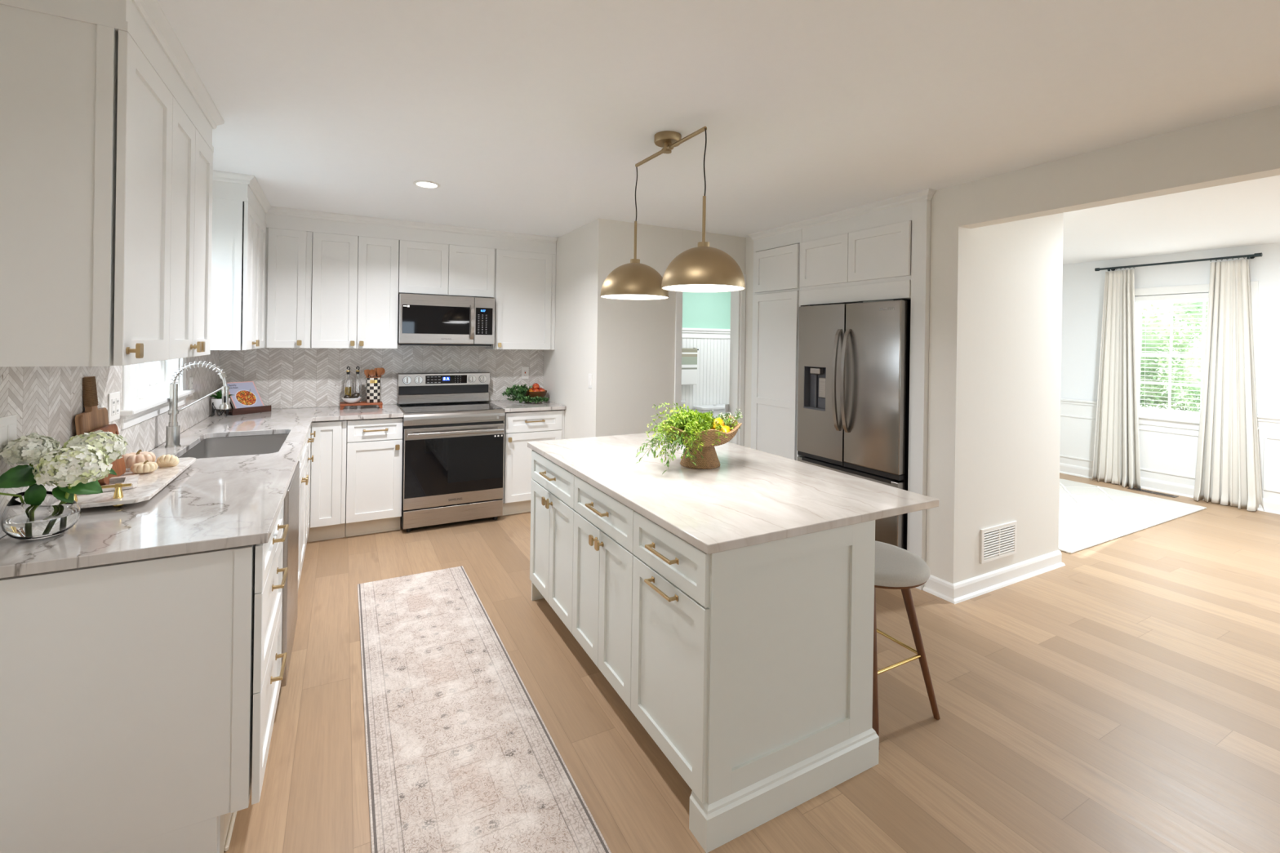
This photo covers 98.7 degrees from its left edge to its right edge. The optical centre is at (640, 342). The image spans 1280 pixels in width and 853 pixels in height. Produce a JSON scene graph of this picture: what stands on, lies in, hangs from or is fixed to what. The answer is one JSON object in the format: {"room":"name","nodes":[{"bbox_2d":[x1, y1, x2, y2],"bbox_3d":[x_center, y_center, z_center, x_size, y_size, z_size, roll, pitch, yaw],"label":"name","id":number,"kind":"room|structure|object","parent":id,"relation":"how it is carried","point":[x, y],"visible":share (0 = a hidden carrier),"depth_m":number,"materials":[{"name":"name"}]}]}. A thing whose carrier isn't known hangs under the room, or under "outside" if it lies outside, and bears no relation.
{"room":"kitchen","nodes":[
{"label":"kitchen","id":0,"kind":"room"},
{"bbox_2d":[0,358,216,539],"bbox_3d":[-1.306,0.247,0.512,0.140,2.425,8.440,1,0,-28],"label":"wall","id":1,"kind":"structure","parent":0,"point":[149,365],"depth_m":2.90,"materials":[{"name":"paint"}]},
{"bbox_2d":[0,4,173,366],"bbox_3d":[-1.578,-0.380,1.559,0.349,0.878,0.435,1,0,-28],"label":"upper cabinet","id":2,"kind":"object","parent":1,"relation":"attached to","point":[86,118],"visible":1,"depth_m":1.40,"materials":[{"name":"paint"}]},
{"bbox_2d":[0,350,219,537],"bbox_3d":[-2.408,0.285,2.710,0.010,0.485,3.225,1,0,-28],"label":"wall tile","id":3,"kind":"structure","parent":1,"relation":"attached to","point":[46,401],"depth_m":1.87,"materials":[{"name":"grey tile"}]},
{"bbox_2d":[0,414,17,459],"bbox_3d":[-1.752,0.263,1.516,0.009,0.115,0.116,1,0,-28],"label":"light switch","id":4,"kind":"object","parent":3,"relation":"attached to","point":[8,424],"visible":0.62,"depth_m":1.52,"materials":[{"name":"white"}]},
{"bbox_2d":[107,391,119,422],"bbox_3d":[-2.141,0.262,2.238,0.010,0.115,0.116,1,0,-28],"label":"wall outlet","id":5,"kind":"object","parent":3,"relation":"attached to","point":[113,402],"visible":0.98,"depth_m":2.22,"materials":[{"name":"white plastic"}]},
{"bbox_2d":[111,398,115,416],"bbox_3d":[-2.129,0.262,2.218,0.003,0.068,0.033,1,0,-28],"label":"receptacle","id":6,"kind":"object","parent":5,"relation":"attached to","point":[113,400],"depth_m":2.21,"materials":[{"name":"white plastic"}]},
{"bbox_2d":[115,397,119,414],"bbox_3d":[-2.151,0.261,2.259,0.002,0.067,0.032,1,0,-28],"label":"receptacle","id":7,"kind":"object","parent":5,"relation":"attached to","point":[117,398],"depth_m":2.26,"materials":[{"name":"white plastic"}]},
{"bbox_2d":[189,376,193,395],"bbox_3d":[-2.749,0.269,3.364,0.010,0.115,0.070,1,0,-28],"label":"wall outlet","id":8,"kind":"object","parent":3,"relation":"attached to","point":[191,379],"visible":0.73,"depth_m":3.35,"materials":[{"name":"white plastic"}]},
{"bbox_2d":[0,0,224,152],"bbox_3d":[-1.722,-0.896,1.840,0.352,0.152,1.138,1,0,-28],"label":"crown molding","id":9,"kind":"structure","parent":1,"relation":"attached to","point":[145,21],"depth_m":1.62,"materials":[{"name":"paint"}]},
{"bbox_2d":[120,357,194,430],"bbox_3d":[-2.464,-0.174,2.758,0.165,1.080,1.079,1,0,-28],"label":"window","id":10,"kind":"structure","parent":1,"relation":"in","point":[136,385],"depth_m":2.75,"materials":[{"name":"glass"}]},
{"bbox_2d":[168,96,213,359],"bbox_3d":[-1.837,-0.393,2.039,0.349,0.896,0.651,1,0,-28],"label":"upper cabinet","id":11,"kind":"object","parent":1,"relation":"attached to","point":[192,160],"visible":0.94,"depth_m":2.04,"materials":[{"name":"paint"}]},
{"bbox_2d":[210,197,260,350],"bbox_3d":[-2.580,-0.396,3.415,0.349,0.877,0.553,1,0,-28],"label":"upper cabinet","id":12,"kind":"object","parent":1,"relation":"attached to","point":[236,226],"visible":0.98,"depth_m":3.21,"materials":[{"name":"paint"}]},
{"bbox_2d":[258,219,312,348],"bbox_3d":[-2.750,-0.398,4.000,0.610,0.878,0.636,1,0,-28],"label":"upper cabinet","id":13,"kind":"object","parent":1,"relation":"attached to","point":[286,260],"visible":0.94,"depth_m":4.06,"materials":[{"name":"paint"}]},
{"bbox_2d":[100,480,124,485],"bbox_3d":[-1.863,0.501,1.926,0.120,0.004,0.140,1,0,-40],"label":"handle","id":14,"kind":"object","parent":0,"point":[111,482],"depth_m":1.95,"materials":[{"name":"gold metal"}]},
{"bbox_2d":[217,400,506,412],"bbox_3d":[-2.097,0.234,4.800,2.540,2.425,0.140,1,0,-28],"label":"wall","id":15,"kind":"structure","parent":0,"point":[500,400],"depth_m":4.76,"materials":[{"name":"tile"}]},
{"bbox_2d":[311,231,399,348],"bbox_3d":[-2.282,-0.392,4.408,0.596,0.877,0.361,1,0,-28],"label":"upper cabinet","id":16,"kind":"object","parent":15,"relation":"attached to","point":[355,278],"visible":1,"depth_m":4.27,"materials":[{"name":"paint"}]},
{"bbox_2d":[218,343,543,410],"bbox_3d":[-2.062,0.269,4.734,2.539,0.524,0.009,1,0,-28],"label":"wall tile","id":17,"kind":"structure","parent":15,"relation":"attached to","point":[282,377],"depth_m":4.53,"materials":[{"name":"grey tile"}]},
{"bbox_2d":[521,367,528,378],"bbox_3d":[-1.103,0.293,5.240,0.070,0.115,0.011,1,0,-28],"label":"wall outlet","id":18,"kind":"object","parent":17,"relation":"attached to","point":[525,371],"visible":1,"depth_m":5.24,"materials":[{"name":"white plastic"}]},
{"bbox_2d":[212,169,557,254],"bbox_3d":[-1.683,-0.896,4.063,2.532,0.152,0.913,1,0,-28],"label":"crown molding","id":19,"kind":"structure","parent":15,"relation":"attached to","point":[226,185],"depth_m":4.29,"materials":[{"name":"paint"}]},
{"bbox_2d":[398,240,494,297],"bbox_3d":[-1.686,-0.609,4.745,0.760,0.426,0.331,1,0,-28],"label":"upper cabinet","id":20,"kind":"object","parent":15,"relation":"attached to","point":[424,268],"visible":0.94,"depth_m":4.59,"materials":[{"name":"paint"}]},
{"bbox_2d":[397,293,495,346],"bbox_3d":[-1.666,-0.178,4.695,0.758,0.421,0.425,1,0,-28],"label":"microwave","id":21,"kind":"object","parent":20,"relation":"attached to","point":[423,320],"visible":0.99,"depth_m":4.53,"materials":[{"name":"silver metal"}]},
{"bbox_2d":[485,248,555,350],"bbox_3d":[-1.098,-0.374,5.047,0.559,0.878,0.361,1,0,-28],"label":"upper cabinet","id":22,"kind":"object","parent":15,"relation":"attached to","point":[525,282],"visible":0.99,"depth_m":4.92,"materials":[{"name":"paint"}]},
{"bbox_2d":[543,217,599,439],"bbox_3d":[-0.624,0.256,4.870,0.120,2.425,1.416,1,0,-28],"label":"wall","id":23,"kind":"structure","parent":0,"point":[567,367],"depth_m":4.60,"materials":[{"name":"paint"}]},
{"bbox_2d":[588,373,592,388],"bbox_3d":[-0.398,0.304,4.314,0.008,0.115,0.070,1,0,-28],"label":"light switch","id":24,"kind":"object","parent":23,"relation":"attached to","point":[590,375],"visible":1,"depth_m":4.30,"materials":[{"name":"white plastic"}]},
{"bbox_2d":[595,217,746,444],"bbox_3d":[0.314,0.270,4.637,1.549,2.425,0.117,1,0,-28],"label":"wall","id":25,"kind":"structure","parent":0,"point":[636,338],"depth_m":4.39,"materials":[{"name":"paint"}]},
{"bbox_2d":[674,274,746,446],"bbox_3d":[0.569,0.438,4.771,0.726,2.097,0.143,1,0,-28],"label":"door frame","id":26,"kind":"structure","parent":25,"relation":"in","point":[738,298],"depth_m":4.87,"materials":[{"name":"paint"}]},
{"bbox_2d":[116,0,1279,237],"bbox_3d":[0.472,-1.014,1.495,4.290,0.150,8.500,1,0,-28],"label":"ceiling","id":27,"kind":"structure","parent":0,"point":[528,117],"depth_m":2.08,"materials":[{"name":"paint"}]},
{"bbox_2d":[413,180,440,187],"bbox_3d":[-1.305,-0.963,3.354,0.156,0.007,0.156,1,0,-28],"label":"recessed light","id":28,"kind":"object","parent":27,"relation":"in","point":[425,184],"visible":1,"depth_m":3.35,"materials":[{"name":"white plastic"}]},
{"bbox_2d":[600,126,745,299],"bbox_3d":[0.118,-0.585,2.518,0.364,0.721,0.914,1,0,-28],"label":"pendant light","id":29,"kind":"object","parent":27,"relation":"hanging from","point":[703,268],"visible":1,"depth_m":2.28,"materials":[{"name":"gold metal"}]},
{"bbox_2d":[601,294,667,299],"bbox_3d":[-0.031,-0.229,2.764,0.336,0.004,0.336,1,0,-28],"label":"diffuser","id":30,"kind":"object","parent":29,"relation":"attached to","point":[609,296],"depth_m":2.76,"materials":[{"name":"white"}]},
{"bbox_2d":[662,284,744,292],"bbox_3d":[0.257,-0.225,2.272,0.336,0.004,0.336,1,0,-28],"label":"diffuser","id":31,"kind":"object","parent":29,"relation":"attached to","point":[674,287],"depth_m":2.25,"materials":[{"name":"white"}]},
{"bbox_2d":[682,291,730,328],"bbox_3d":[0.345,0.269,6.494,1.852,2.425,0.120,1,0,-28],"label":"wall","id":32,"kind":"structure","parent":0,"point":[711,310],"depth_m":6.67,"materials":[{"name":"green paint"}]},
{"bbox_2d":[680,328,730,412],"bbox_3d":[0.383,0.655,6.415,1.852,1.655,0.060,1,0,-28],"label":"wainscoting","id":33,"kind":"structure","parent":32,"relation":"attached to","point":[713,386],"depth_m":6.66,"materials":[{"name":"paint"}]},
{"bbox_3d":[0.442,0.083,6.417,0.520,0.043,0.068,1,0,-28],"label":"towel bar","id":34,"kind":"object","parent":33,"relation":"attached to","visible":0},
{"bbox_2d":[681,347,697,385],"bbox_3d":[0.486,0.283,6.413,0.399,0.431,0.035,1,0,-28],"label":"hand towel","id":35,"kind":"object","parent":34,"relation":"hanging from","point":[689,356],"visible":0.59,"depth_m":6.44,"materials":[{"name":"white fabric"}]},
{"bbox_2d":[223,472,1279,852],"bbox_3d":[1.706,1.563,3.886,8.800,0.120,11.500,1,0,-28],"label":"floor","id":36,"kind":"structure","parent":0,"point":[1123,696],"depth_m":2.22,"materials":[{"name":"brown wood"}]},
{"bbox_2d":[0,500,288,852],"bbox_3d":[-1.513,1.019,1.728,0.665,0.874,0.633,1,0,-28],"label":"base cabinet","id":37,"kind":"object","parent":36,"relation":"on","point":[139,699],"visible":0.99,"depth_m":1.47,"materials":[{"name":"paint"}]},
{"bbox_2d":[280,461,299,687],"bbox_3d":[-1.799,1.014,2.279,0.610,0.875,0.598,1,0,-28],"label":"dishwasher","id":38,"kind":"object","parent":36,"relation":"on","point":[291,516],"visible":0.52,"depth_m":2.29,"materials":[{"name":"silver"}]},
{"bbox_2d":[297,439,308,588],"bbox_3d":[-2.170,1.009,2.943,0.661,0.874,0.918,1,0,-28],"label":"base cabinet","id":39,"kind":"object","parent":36,"relation":"on","point":[304,478],"visible":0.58,"depth_m":3.18,"materials":[{"name":"paint"}]},
{"bbox_2d":[305,434,314,548],"bbox_3d":[-2.438,1.005,3.443,0.665,0.874,0.212,1,0,-28],"label":"base cabinet","id":40,"kind":"object","parent":36,"relation":"on","point":[308,437],"visible":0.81,"depth_m":3.63,"materials":[{"name":"paint"}]},
{"bbox_2d":[306,420,346,542],"bbox_3d":[-2.610,1.002,3.961,0.856,0.874,0.857,1,0,-28],"label":"base cabinet","id":41,"kind":"object","parent":36,"relation":"on","point":[326,490],"visible":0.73,"depth_m":3.96,"materials":[{"name":"paint"}]},
{"bbox_2d":[0,404,403,578],"bbox_3d":[-1.863,0.551,2.997,1.224,0.030,3.237,1,0,-28],"label":"countertop","id":42,"kind":"structure","parent":41,"relation":"on","point":[226,502],"depth_m":1.78,"materials":[{"name":"stone"}]},
{"bbox_2d":[0,491,81,540],"bbox_3d":[-1.666,0.478,1.531,0.152,0.122,0.152,1,0,-28],"label":"glass vase","id":43,"kind":"object","parent":42,"relation":"on","point":[20,521],"visible":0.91,"depth_m":1.48,"materials":[{"name":"clear glass"}]},
{"bbox_2d":[0,432,60,486],"bbox_3d":[-1.708,0.387,1.538,0.103,0.265,0.159,1,0,-32],"label":"hydrangea","id":44,"kind":"object","parent":43,"relation":"in","point":[24,450],"visible":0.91,"depth_m":1.50,"materials":[{"name":"white plant"}]},
{"bbox_2d":[0,464,116,505],"bbox_3d":[-1.642,0.394,1.539,0.129,0.224,0.269,1,0,34],"label":"leaves","id":45,"kind":"object","parent":43,"relation":"in","point":[19,476],"visible":0.6,"depth_m":1.50,"materials":[{"name":"green plant"}]},
{"bbox_2d":[32,444,112,504],"bbox_3d":[-1.574,0.402,1.521,0.152,0.231,0.141,1,0,-28],"label":"hydrangea","id":46,"kind":"object","parent":43,"relation":"in","point":[73,465],"visible":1,"depth_m":1.49,"materials":[{"name":"white plant"}]},
{"bbox_2d":[57,429,128,505],"bbox_3d":[-1.619,0.391,1.618,0.152,0.261,0.152,1,0,-28],"label":"hydrangea","id":47,"kind":"object","parent":43,"relation":"in","point":[112,445],"visible":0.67,"depth_m":1.61,"materials":[{"name":"white plant"}]},
{"bbox_2d":[75,376,108,435],"bbox_3d":[-1.998,0.329,2.003,0.064,0.410,0.235,1,0,-28],"label":"cutting board","id":48,"kind":"object","parent":42,"relation":"on","point":[93,418],"visible":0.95,"depth_m":1.98,"materials":[{"name":"brown wood"}]},
{"bbox_2d":[74,457,195,508],"bbox_3d":[-1.888,0.498,2.055,0.237,0.078,0.715,1,0,-28],"label":"serving tray","id":49,"kind":"object","parent":42,"relation":"on","point":[149,484],"visible":0.46,"depth_m":1.86,"materials":[{"name":"stone"}]},
{"bbox_2d":[88,423,125,484],"bbox_3d":[-1.951,0.407,2.012,0.050,0.195,0.220,1,0,-28],"label":"cutting board","id":50,"kind":"object","parent":49,"relation":"on","point":[118,466],"visible":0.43,"depth_m":2.04,"materials":[{"name":"brown wood"}]},
{"bbox_2d":[100,474,139,492],"bbox_3d":[-1.861,0.497,1.928,0.145,0.015,0.170,1,0,-40],"label":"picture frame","id":51,"kind":"object","parent":49,"relation":"on","point":[133,479],"visible":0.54,"depth_m":1.95,"materials":[{"name":"stone"}]},
{"bbox_2d":[123,449,155,468],"bbox_3d":[-2.012,0.463,2.199,0.111,0.067,0.112,1,0,-28],"label":"pumpkin","id":52,"kind":"object","parent":49,"relation":"on","point":[131,459],"visible":0.59,"depth_m":2.17,"materials":[{"name":"beige food"}]},
{"bbox_2d":[130,460,158,473],"bbox_3d":[-1.918,0.478,2.124,0.079,0.043,0.080,1,0,-28],"label":"pumpkin","id":53,"kind":"object","parent":49,"relation":"on","point":[144,467],"visible":1,"depth_m":2.10,"materials":[{"name":"beige food"}]},
{"bbox_2d":[155,454,178,466],"bbox_3d":[-1.919,0.484,2.231,0.071,0.061,0.065,1,0,-7],"label":"pumpkin","id":54,"kind":"object","parent":49,"relation":"on","point":[165,460],"visible":0.91,"depth_m":2.21,"materials":[{"name":"beige food"}]},
{"bbox_2d":[164,360,231,447],"bbox_3d":[-2.292,0.312,2.860,0.269,0.435,0.109,1,0,-28],"label":"kitchen faucet","id":55,"kind":"object","parent":42,"relation":"on","point":[173,429],"visible":1,"depth_m":2.79,"materials":[{"name":"silver metal"}]},
{"bbox_2d":[209,390,235,416],"bbox_3d":[-2.973,0.423,3.879,0.164,0.187,0.132,1,0,-12],"label":"potted plant","id":56,"kind":"object","parent":42,"relation":"on","point":[216,402],"visible":0.59,"depth_m":3.84,"materials":[{"name":"green plant"}]},
{"bbox_2d":[178,434,288,458],"bbox_3d":[-2.146,0.663,2.930,0.480,0.199,0.860,1,0,-28],"label":"sink","id":57,"kind":"object","parent":42,"relation":"in","point":[271,443],"visible":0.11,"depth_m":3.26,"materials":[{"name":"silver metal"}]},
{"bbox_2d":[224,400,271,415],"bbox_3d":[-2.931,0.443,4.074,0.182,0.158,0.270,1,0,25],"label":"cookbook stand","id":58,"kind":"object","parent":42,"relation":"on","point":[263,408],"visible":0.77,"depth_m":4.01,"materials":[{"name":"brown wood"}]},
{"bbox_2d":[226,381,263,408],"bbox_3d":[-2.939,0.401,4.078,0.169,0.208,0.200,1,0,25],"label":"cookbook","id":59,"kind":"object","parent":58,"relation":"on","point":[246,394],"visible":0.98,"depth_m":4.07,"materials":[{"name":"white paper"}]},
{"bbox_2d":[339,401,382,409],"bbox_3d":[-2.259,0.508,4.443,0.303,0.044,0.169,1,0,-28],"label":"wooden riser","id":60,"kind":"object","parent":42,"relation":"on","point":[344,404],"visible":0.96,"depth_m":4.38,"materials":[{"name":"brown wood"}]},
{"bbox_2d":[344,366,351,402],"bbox_3d":[-2.362,0.338,4.437,0.052,0.291,0.052,1,0,-28],"label":"oil bottle","id":61,"kind":"object","parent":60,"relation":"on","point":[348,384],"visible":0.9,"depth_m":4.42,"materials":[{"name":"clear glass"}]},
{"bbox_2d":[342,396,360,403],"bbox_3d":[-2.303,0.462,4.379,0.140,0.045,0.140,1,0,-28],"label":"bowl","id":62,"kind":"object","parent":60,"relation":"on","point":[346,400],"visible":0.91,"depth_m":4.33,"materials":[{"name":"white ceramic"}]},
{"bbox_2d":[351,392,359,398],"bbox_3d":[-2.280,0.431,4.391,0.065,0.058,0.052,1,0,-28],"label":"avocado","id":63,"kind":"object","parent":62,"relation":"in","point":[356,395],"visible":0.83,"depth_m":4.37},
{"bbox_2d":[354,366,360,402],"bbox_3d":[-2.302,0.339,4.469,0.052,0.291,0.052,1,0,-28],"label":"oil bottle","id":64,"kind":"object","parent":60,"relation":"on","point":[357,382],"visible":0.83,"depth_m":4.46,"materials":[{"name":"clear glass"}]},
{"bbox_2d":[365,376,381,402],"bbox_3d":[-2.182,0.384,4.485,0.119,0.206,0.120,1,0,-28],"label":"utensil crock","id":65,"kind":"object","parent":60,"relation":"on","point":[373,384],"visible":0.97,"depth_m":4.44,"materials":[{"name":"ceramic"}]},
{"bbox_2d":[345,417,402,537],"bbox_3d":[-2.116,1.009,4.345,0.373,0.874,0.647,1,0,-28],"label":"base cabinet","id":66,"kind":"object","parent":36,"relation":"on","point":[374,446],"visible":0.98,"depth_m":4.10,"materials":[{"name":"paint"}]},
{"bbox_2d":[397,371,505,532],"bbox_3d":[-1.587,0.861,4.570,0.764,1.185,0.700,1,0,-28],"label":"range","id":67,"kind":"object","parent":36,"relation":"on","point":[453,453],"visible":1,"depth_m":4.35,"materials":[{"name":"silver metal"}]},
{"bbox_2d":[397,401,502,413],"bbox_3d":[-1.601,0.550,4.605,0.761,0.017,0.610,1,0,-28],"label":"cooktop","id":68,"kind":"object","parent":67,"relation":"in","point":[415,406],"depth_m":4.53,"materials":[{"name":"black glass"}]},
{"bbox_2d":[357,565,611,852],"bbox_3d":[-0.858,1.462,2.377,0.610,0.006,2.400,1,0,-28],"label":"runner rug","id":69,"kind":"object","parent":36,"relation":"on","point":[461,757],"visible":1,"depth_m":2.03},
{"bbox_2d":[502,409,564,515],"bbox_3d":[-1.038,1.025,4.927,0.531,0.874,0.647,1,0,-28],"label":"base cabinet","id":70,"kind":"object","parent":36,"relation":"on","point":[521,428],"visible":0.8,"depth_m":4.63,"materials":[{"name":"paint"}]},
{"bbox_2d":[487,400,566,412],"bbox_3d":[-1.032,0.563,4.925,0.534,0.029,0.632,1,0,-28],"label":"countertop","id":71,"kind":"structure","parent":70,"relation":"on","point":[508,406],"depth_m":4.76,"materials":[{"name":"stone"}]},
{"bbox_2d":[500,383,549,403],"bbox_3d":[-1.034,0.460,4.928,0.427,0.172,0.263,1,0,-7],"label":"greenery garland","id":72,"kind":"object","parent":71,"relation":"on","point":[517,392],"visible":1,"depth_m":4.91,"materials":[{"name":"green plant"}]},
{"bbox_2d":[524,390,546,401],"bbox_3d":[-0.995,0.499,5.119,0.242,0.099,0.242,1,0,-28],"label":"fruit bowl","id":73,"kind":"object","parent":71,"relation":"on","point":[533,394],"visible":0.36,"depth_m":5.02,"materials":[{"name":"brown wood"}]},
{"bbox_2d":[529,449,879,852],"bbox_3d":[0.092,1.048,2.530,0.775,0.863,1.748,1,0,-28],"label":"kitchen island","id":74,"kind":"object","parent":36,"relation":"on","point":[750,668],"visible":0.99,"depth_m":1.82,"materials":[{"name":"paint"}]},
{"bbox_2d":[527,432,939,554],"bbox_3d":[0.245,0.603,2.641,1.080,0.029,1.793,1,0,-28],"label":"island countertop","id":75,"kind":"structure","parent":74,"relation":"on","point":[754,496],"depth_m":2.18,"materials":[{"name":"stone"}]},
{"bbox_2d":[662,415,742,469],"bbox_3d":[0.291,0.476,2.642,0.391,0.224,0.371,1,0,-28],"label":"pedestal bowl","id":76,"kind":"object","parent":75,"relation":"on","point":[710,460],"visible":0.65,"depth_m":2.55,"materials":[{"name":"brown wicker"}]},
{"bbox_2d":[635,430,702,475],"bbox_3d":[0.134,0.488,2.460,0.317,0.192,0.168,1,0,-2],"label":"trailing vine","id":77,"kind":"object","parent":76,"relation":"hanging from","point":[654,452],"visible":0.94,"depth_m":2.45,"materials":[{"name":"green plant"}]},
{"bbox_2d":[644,402,737,462],"bbox_3d":[0.226,0.426,2.557,0.442,0.264,0.437,1,0,8],"label":"bunch","id":78,"kind":"object","parent":76,"relation":"in","point":[691,422],"visible":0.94,"depth_m":2.53,"materials":[{"name":"green plant"}]},
{"bbox_2d":[711,417,724,430],"bbox_3d":[0.367,0.389,2.609,0.061,0.060,0.062,1,0,0],"label":"lemon","id":79,"kind":"object","parent":76,"relation":"in","point":[719,420],"visible":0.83,"depth_m":2.59,"materials":[{"name":"yellow food"}]},
{"bbox_2d":[720,425,731,432],"bbox_3d":[0.399,0.422,2.592,0.061,0.059,0.062,1,0,39],"label":"lemon","id":80,"kind":"object","parent":76,"relation":"in","point":[726,428],"visible":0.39,"depth_m":2.57,"materials":[{"name":"yellow food"}]},
{"bbox_2d":[710,408,742,429],"bbox_3d":[0.414,0.381,2.703,0.186,0.109,0.252,1,0,-28],"label":"sprigs","id":81,"kind":"object","parent":76,"relation":"in","point":[723,418],"visible":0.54,"depth_m":2.68,"materials":[{"name":"green plant"}]},
{"bbox_2d":[693,404,728,442],"bbox_3d":[0.985,1.119,6.361,0.510,0.745,0.673,1,0,-28],"label":"toilet","id":82,"kind":"object","parent":36,"relation":"on","point":[717,409],"visible":0.21,"depth_m":6.46,"materials":[{"name":"white ceramic"}]},
{"bbox_2d":[750,229,862,460],"bbox_3d":[1.390,0.311,4.654,0.719,2.375,0.566,1,0,-28],"label":"pantry cabinet","id":83,"kind":"object","parent":36,"relation":"on","point":[776,290],"visible":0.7,"depth_m":4.46,"materials":[{"name":"paint"}]},
{"bbox_2d":[796,295,929,590],"bbox_3d":[1.744,0.609,3.907,0.863,1.790,0.982,1,0,-28],"label":"refrigerator","id":84,"kind":"object","parent":36,"relation":"on","point":[853,387],"depth_m":3.58,"materials":[{"name":"silver metal"}]},
{"bbox_2d":[799,199,931,305],"bbox_3d":[1.784,-0.573,3.948,0.719,0.596,1.034,1,0,-28],"label":"upper cabinet","id":85,"kind":"object","parent":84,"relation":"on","point":[882,255],"visible":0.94,"depth_m":3.68,"materials":[{"name":"paint"}]},
{"bbox_2d":[871,541,940,736],"bbox_3d":[0.941,1.185,2.260,0.414,0.621,0.439,1,0,-28],"label":"counter stool","id":86,"kind":"object","parent":36,"relation":"on","point":[895,567],"visible":0.47,"depth_m":2.17,"materials":[{"name":"fabric"}]},
{"bbox_2d":[1058,478,1206,553],"bbox_3d":[3.432,1.521,5.954,2.500,0.014,3.200,1,0,-28],"label":"area rug","id":87,"kind":"object","parent":36,"relation":"on","point":[1090,515],"visible":0.42,"depth_m":4.92,"materials":[{"name":"fabric"}]},
{"bbox_2d":[1127,487,1178,497],"bbox_3d":[5.295,1.554,5.692,0.100,0.005,0.380,1,0,-28],"label":"floor vent","id":88,"kind":"object","parent":36,"relation":"in","point":[1133,488],"visible":1,"depth_m":5.68,"materials":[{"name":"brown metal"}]},
{"bbox_2d":[743,104,1279,583],"bbox_3d":[3.077,0.284,2.138,1.180,2.480,7.140,1,0,-28],"label":"wall","id":89,"kind":"structure","parent":0,"point":[993,434],"depth_m":3.29,"materials":[{"name":"paint"}]},
{"bbox_2d":[747,188,936,240],"bbox_3d":[1.356,-0.900,4.038,0.072,0.055,1.672,1,0,-28],"label":"crown molding","id":90,"kind":"structure","parent":89,"relation":"attached to","point":[927,193],"depth_m":3.81,"materials":[{"name":"paint"}]},
{"bbox_2d":[922,550,1065,604],"bbox_3d":[1.858,1.455,4.367,1.240,0.100,2.077,1,0,-28],"label":"baseboard","id":91,"kind":"structure","parent":89,"relation":"attached to","point":[959,592],"depth_m":3.36,"materials":[{"name":"paint"}]},
{"bbox_2d":[979,520,1017,564],"bbox_3d":[2.219,1.236,3.407,0.380,0.205,0.014,1,0,-28],"label":"air vent","id":92,"kind":"object","parent":89,"relation":"in","point":[999,541],"visible":1,"depth_m":3.40,"materials":[{"name":"white metal"}]},
{"bbox_2d":[1059,242,1279,501],"bbox_3d":[6.074,0.328,4.756,0.158,2.480,8.900,1,0,-28],"label":"wall","id":93,"kind":"structure","parent":0,"point":[1082,286],"depth_m":5.76,"materials":[{"name":"paint"}]},
{"bbox_2d":[1059,280,1279,493],"bbox_3d":[6.028,0.402,4.754,0.160,1.950,8.540,1,0,-28],"label":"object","id":94,"kind":"structure","parent":93,"relation":"in","point":[1254,285],"depth_m":5.66,"materials":[{"name":"paint"}]},
{"bbox_2d":[1134,292,1208,412],"bbox_3d":[5.562,0.145,5.625,0.048,1.280,0.850,1,0,-28],"label":"window blind","id":95,"kind":"object","parent":94,"relation":"attached to","point":[1193,295],"visible":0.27,"depth_m":5.70,"materials":[{"name":"paint"}]},
{"bbox_2d":[1059,462,1279,514],"bbox_3d":[5.965,1.509,4.729,0.030,0.115,8.540,1,0,-28],"label":"baseboard","id":96,"kind":"structure","parent":93,"relation":"attached to","point":[1272,506],"depth_m":5.71,"materials":[{"name":"paint"}]},
{"bbox_2d":[1094,252,1262,271],"bbox_3d":[5.460,-0.809,5.651,0.118,0.050,1.275,1,0,-28],"label":"curtain rod","id":97,"kind":"object","parent":93,"relation":"attached to","point":[1255,255],"visible":1,"depth_m":5.53,"materials":[{"name":"grey metal"}]},
{"bbox_2d":[1091,269,1141,489],"bbox_3d":[5.206,0.384,5.997,0.185,2.336,0.426,1,0,-37],"label":"curtain","id":98,"kind":"object","parent":97,"relation":"hanging from","point":[1116,460],"visible":1,"depth_m":6.00,"materials":[{"name":"fabric"}]},
{"bbox_2d":[1193,259,1264,511],"bbox_3d":[5.611,0.390,5.261,0.204,2.335,0.478,1,0,-28],"label":"curtain","id":99,"kind":"object","parent":97,"relation":"hanging from","point":[1228,468],"visible":1,"depth_m":5.25,"materials":[{"name":"fabric"}]},
{"bbox_2d":[1062,174,1279,264],"bbox_3d":[4.250,-1.014,3.760,4.510,0.150,8.900,1,0,-28],"label":"ceiling","id":100,"kind":"structure","parent":0,"point":[1247,212],"depth_m":4.35,"materials":[{"name":"white paint"}]},
{"label":"outside","id":101,"kind":"structure","parent":0,"visible":0},
{"bbox_2d":[1139,397,1199,412],"bbox_3d":[19.171,2.185,13.939,31.300,0.150,56.000,1,0,-28],"label":"ground","id":102,"kind":"structure","parent":101,"point":[1197,397],"depth_m":17.60,"materials":[{"name":"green plant"}]},
{"bbox_2d":[1139,301,1208,411],"bbox_3d":[13.281,-0.654,14.742,5.517,5.627,5.523,1,0,-34],"label":"tree","id":103,"kind":"object","parent":102,"relation":"on","point":[1155,336],"visible":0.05,"depth_m":12.92,"materials":[{"name":"green plant"}]},
{"bbox_2d":[1148,306,1207,412],"bbox_3d":[12.205,0.452,9.700,4.101,3.313,4.683,1,0,-16],"label":"shrub","id":104,"kind":"object","parent":102,"relation":"on","point":[1187,364],"visible":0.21,"depth_m":10.81,"materials":[{"name":"green plant"}]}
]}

